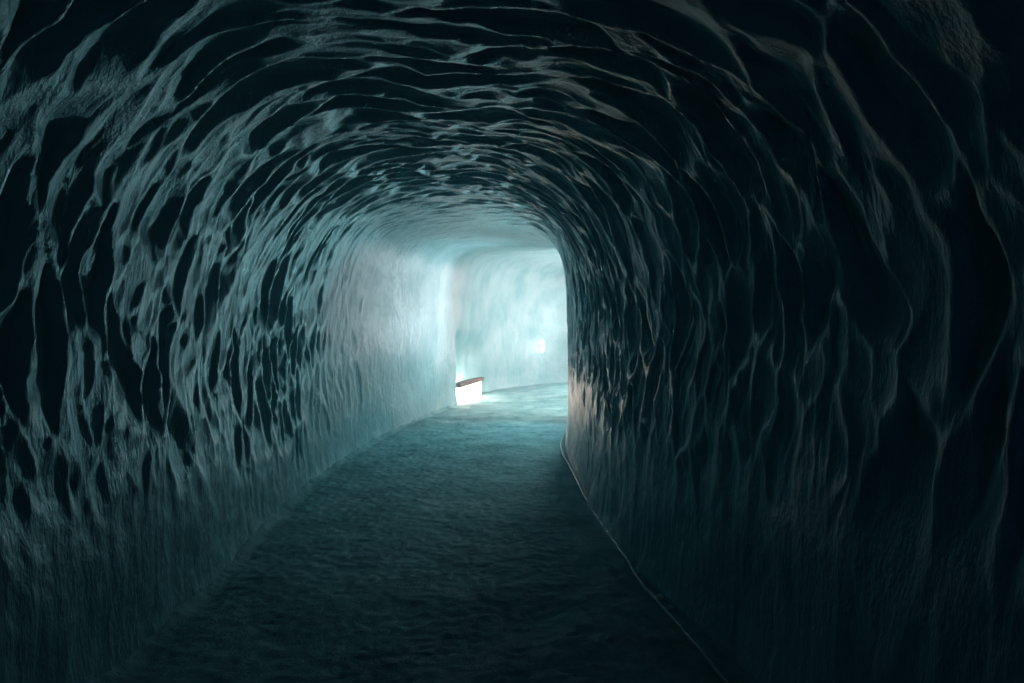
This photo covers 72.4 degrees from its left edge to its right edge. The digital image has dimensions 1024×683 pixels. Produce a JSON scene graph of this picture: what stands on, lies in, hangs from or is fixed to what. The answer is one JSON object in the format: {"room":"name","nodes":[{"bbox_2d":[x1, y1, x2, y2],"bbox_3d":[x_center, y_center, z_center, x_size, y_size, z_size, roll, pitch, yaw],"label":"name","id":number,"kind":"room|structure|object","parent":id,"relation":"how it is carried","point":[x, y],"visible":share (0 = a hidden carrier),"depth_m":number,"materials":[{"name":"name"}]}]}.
{"room":"cave","nodes":[
{"label":"cave","id":0,"kind":"room"},
{"bbox_2d":[95,382,753,682],"bbox_3d":[2.557,1.316,9.852,12.741,0.121,29.248,1,2,27],"label":"floor","id":1,"kind":"structure","parent":0,"point":[459,543],"depth_m":4.22,"materials":[{"name":"blue ice"}]},
{"bbox_2d":[456,377,484,402],"bbox_3d":[-0.919,0.990,14.511,0.235,0.388,1.749,0,2,14],"label":"bench","id":2,"kind":"object","parent":1,"relation":"on","point":[467,389],"visible":0.85,"depth_m":14.34,"materials":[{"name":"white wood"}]},
{"bbox_2d":[456,382,480,402],"bbox_3d":[-0.887,1.040,14.443,0.040,0.293,1.629,0,2,14],"label":"light","id":3,"kind":"object","parent":2,"relation":"attached to","point":[467,391],"depth_m":14.28,"materials":[{"name":"white"}]},
{"bbox_2d":[560,416,729,682],"bbox_3d":[1.000,1.368,7.961,0.860,0.052,12.018,0,2,3],"label":"cable","id":4,"kind":"object","parent":1,"relation":"on","point":[722,677],"visible":0.86,"depth_m":4.00,"materials":[{"name":"grey plastic"}]},
{"bbox_2d":[0,0,916,274],"bbox_3d":[2.531,-1.445,9.750,10.841,0.736,28.096,1,2,27],"label":"ceiling","id":5,"kind":"structure","parent":0,"point":[469,132],"depth_m":3.22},
{"bbox_2d":[0,0,1023,682],"bbox_3d":[2.438,-0.037,9.793,11.532,2.969,28.395,1,2,27],"label":"wall","id":6,"kind":"structure","parent":0,"point":[795,334],"depth_m":2.97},
{"bbox_2d":[539,340,543,351],"bbox_3d":[0.751,0.116,18.087,0.100,0.320,0.195,-2,2,-43],"label":"wall lamp","id":7,"kind":"object","parent":6,"relation":"attached to","point":[541,345],"visible":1,"depth_m":18.02,"materials":[{"name":"white"}]},
{"bbox_2d":[541,340,543,351],"bbox_3d":[0.784,0.117,18.052,0.095,0.320,0.095,0,2,0],"label":"diffuser","id":8,"kind":"object","parent":7,"relation":"attached to","point":[542,342],"depth_m":18.02,"materials":[{"name":"white"}]}
]}

